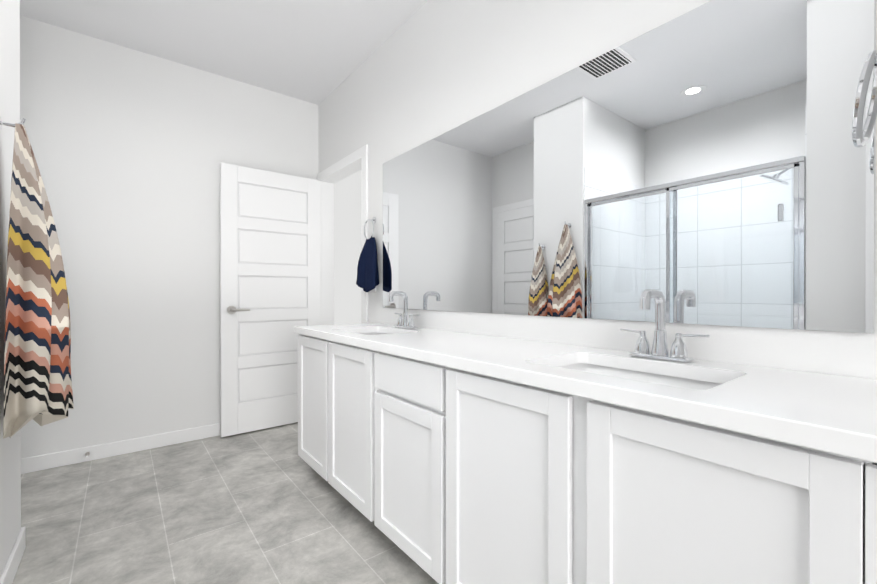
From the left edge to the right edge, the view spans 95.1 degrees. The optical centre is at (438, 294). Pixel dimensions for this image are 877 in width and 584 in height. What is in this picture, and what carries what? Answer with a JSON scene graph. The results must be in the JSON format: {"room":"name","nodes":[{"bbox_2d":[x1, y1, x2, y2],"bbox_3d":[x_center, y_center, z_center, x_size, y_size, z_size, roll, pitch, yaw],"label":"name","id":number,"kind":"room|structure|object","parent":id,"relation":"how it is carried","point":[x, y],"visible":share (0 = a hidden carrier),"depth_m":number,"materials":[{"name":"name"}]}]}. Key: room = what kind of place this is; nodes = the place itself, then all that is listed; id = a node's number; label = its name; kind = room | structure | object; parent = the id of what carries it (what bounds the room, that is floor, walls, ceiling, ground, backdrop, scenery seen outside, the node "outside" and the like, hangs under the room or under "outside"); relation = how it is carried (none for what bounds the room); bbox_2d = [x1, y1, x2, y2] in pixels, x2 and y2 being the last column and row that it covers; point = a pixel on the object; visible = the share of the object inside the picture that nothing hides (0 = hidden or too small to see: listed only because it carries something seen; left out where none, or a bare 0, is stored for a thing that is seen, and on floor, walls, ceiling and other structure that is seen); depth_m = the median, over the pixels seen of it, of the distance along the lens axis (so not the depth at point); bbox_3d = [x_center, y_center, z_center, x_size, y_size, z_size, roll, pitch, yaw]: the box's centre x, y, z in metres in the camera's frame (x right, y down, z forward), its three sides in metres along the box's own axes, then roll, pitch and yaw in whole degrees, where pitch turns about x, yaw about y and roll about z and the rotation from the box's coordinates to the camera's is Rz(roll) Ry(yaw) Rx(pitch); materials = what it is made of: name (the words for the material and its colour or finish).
{"room":"bathroom","nodes":[
{"label":"bathroom","id":0,"kind":"room"},
{"bbox_2d":[0,0,20,576],"bbox_3d":[-2.074,-0.294,1.088,1.240,2.730,0.510,0,0,-38],"label":"wall","id":1,"kind":"structure","parent":0,"point":[10,488],"depth_m":1.48,"materials":[{"name":"white paint"}]},
{"bbox_2d":[0,527,25,583],"bbox_3d":[-1.587,1.024,1.484,0.013,0.092,0.523,0,0,-38],"label":"baseboard","id":2,"kind":"structure","parent":1,"relation":"attached to","point":[9,572],"depth_m":1.53,"materials":[{"name":"white wood"}]},
{"bbox_2d":[0,117,68,438],"bbox_3d":[-1.443,-0.068,1.432,0.175,1.107,0.332,0,0,-38],"label":"towel","id":3,"kind":"object","parent":1,"relation":"attached to","point":[36,367],"visible":1,"depth_m":1.36,"materials":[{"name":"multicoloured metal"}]},
{"bbox_2d":[67,292,73,408],"bbox_3d":[-1.609,0.012,1.640,0.172,0.948,0.259,0,0,-38],"label":"towel","id":4,"kind":"object","parent":1,"relation":"attached to","point":[70,404],"visible":0.08,"depth_m":1.69,"materials":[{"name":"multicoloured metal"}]},
{"bbox_2d":[20,15,317,457],"bbox_3d":[-1.993,-0.298,2.855,2.300,2.730,0.120,0,0,-38],"label":"wall","id":5,"kind":"structure","parent":0,"point":[132,149],"depth_m":2.74,"materials":[{"name":"white paint"}]},
{"bbox_2d":[21,423,219,473],"bbox_3d":[-1.905,1.021,2.843,2.180,0.092,0.013,0,0,-38],"label":"baseboard","id":6,"kind":"structure","parent":5,"relation":"attached to","point":[54,460],"depth_m":2.65,"materials":[{"name":"white wood"}]},
{"bbox_2d":[20,0,427,104],"bbox_3d":[-0.425,-1.685,1.339,4.300,0.050,4.600,0,0,-38],"label":"ceiling","id":7,"kind":"structure","parent":0,"point":[317,52],"depth_m":2.53,"materials":[{"name":"white paint"}]},
{"bbox_2d":[12,422,438,583],"bbox_3d":[-0.425,1.095,1.345,4.300,0.050,4.600,0,0,-38],"label":"floor","id":8,"kind":"structure","parent":0,"point":[267,506],"depth_m":1.87,"materials":[{"name":"tile"}]},
{"bbox_2d":[298,333,876,583],"bbox_3d":[0.092,0.651,1.651,0.524,0.838,2.379,0,0,-38],"label":"bathroom vanity","id":9,"kind":"object","parent":8,"relation":"on","point":[443,457],"depth_m":0.97,"materials":[{"name":"white wood"}]},
{"bbox_2d":[294,323,876,464],"bbox_3d":[0.083,0.213,1.649,0.540,0.038,2.389,0,0,-38],"label":"countertop","id":10,"kind":"structure","parent":9,"relation":"on","point":[832,415],"depth_m":0.88,"materials":[{"name":"white stone"}]},
{"bbox_2d":[354,329,385,332],"bbox_3d":[-0.353,0.301,2.178,0.342,0.165,0.502,0,0,-38],"label":"sink","id":11,"kind":"object","parent":10,"relation":"in","point":[355,330],"depth_m":2.41,"materials":[{"name":"white ceramic"}]},
{"bbox_2d":[388,291,419,328],"bbox_3d":[-0.223,0.086,2.280,0.140,0.211,0.255,0,0,-38],"label":"faucet","id":12,"kind":"object","parent":10,"relation":"on","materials":[{"name":"silver metal"}]},
{"bbox_2d":[554,357,721,388],"bbox_3d":[0.510,0.304,1.089,0.342,0.165,0.502,0,0,-38],"label":"sink","id":13,"kind":"object","parent":10,"relation":"in","point":[695,380],"depth_m":1.21,"materials":[{"name":"white ceramic"}]},
{"bbox_2d":[620,289,709,360],"bbox_3d":[0.640,0.088,1.190,0.140,0.211,0.255,0,0,-38],"label":"faucet","id":14,"kind":"object","parent":10,"relation":"on","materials":[{"name":"silver metal"}]},
{"bbox_2d":[334,170,360,323],"bbox_3d":[-0.707,-0.300,4.001,0.900,2.730,0.080,0,0,-38],"label":"wall","id":15,"kind":"structure","parent":0,"point":[347,241],"depth_m":3.81,"materials":[{"name":"paint"}]},
{"bbox_2d":[318,0,876,379],"bbox_3d":[0.002,-0.297,2.285,0.120,2.730,3.490,0,0,-38],"label":"wall","id":16,"kind":"structure","parent":0,"point":[428,70],"depth_m":1.84,"materials":[{"name":"white paint"}]},
{"bbox_2d":[317,144,367,324],"bbox_3d":[-0.726,0.006,3.205,0.152,2.120,0.904,0,0,-38],"label":"door frame","id":17,"kind":"structure","parent":16,"relation":"attached to","point":[346,166],"depth_m":3.23,"materials":[{"name":"white wood"}]},
{"bbox_2d":[220,163,320,436],"bbox_3d":[-1.313,0.039,3.212,0.774,2.030,0.161,0,0,-38],"label":"entry door","id":18,"kind":"structure","parent":17,"relation":"attached to","point":[270,260],"depth_m":3.15,"materials":[{"name":"white wood"}]},
{"bbox_2d":[356,217,378,291],"bbox_3d":[-0.474,-0.273,2.708,0.100,0.514,0.252,0,0,-38],"label":"towel","id":19,"kind":"object","parent":16,"relation":"attached to","point":[367,280],"visible":1,"depth_m":2.67,"materials":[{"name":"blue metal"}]},
{"bbox_2d":[383,0,874,332],"bbox_3d":[0.318,-0.387,1.783,0.006,0.948,2.200,0,0,-38],"label":"mirror","id":20,"kind":"object","parent":16,"relation":"attached to","point":[709,163],"visible":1,"depth_m":1.25,"materials":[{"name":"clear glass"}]},
{"bbox_3d":[1.164,-0.293,0.374,0.670,2.730,0.950,0,0,-38],"label":"wall","id":21,"kind":"structure","parent":0,"visible":0},
{"bbox_2d":[852,49,876,147],"bbox_3d":[0.890,-0.404,0.809,0.185,0.193,0.072,0,0,-38],"label":"towel ring","id":22,"kind":"object","parent":21,"relation":"attached to","point":[860,138],"visible":1,"depth_m":0.79,"materials":[{"name":"silver metal"}]}
]}

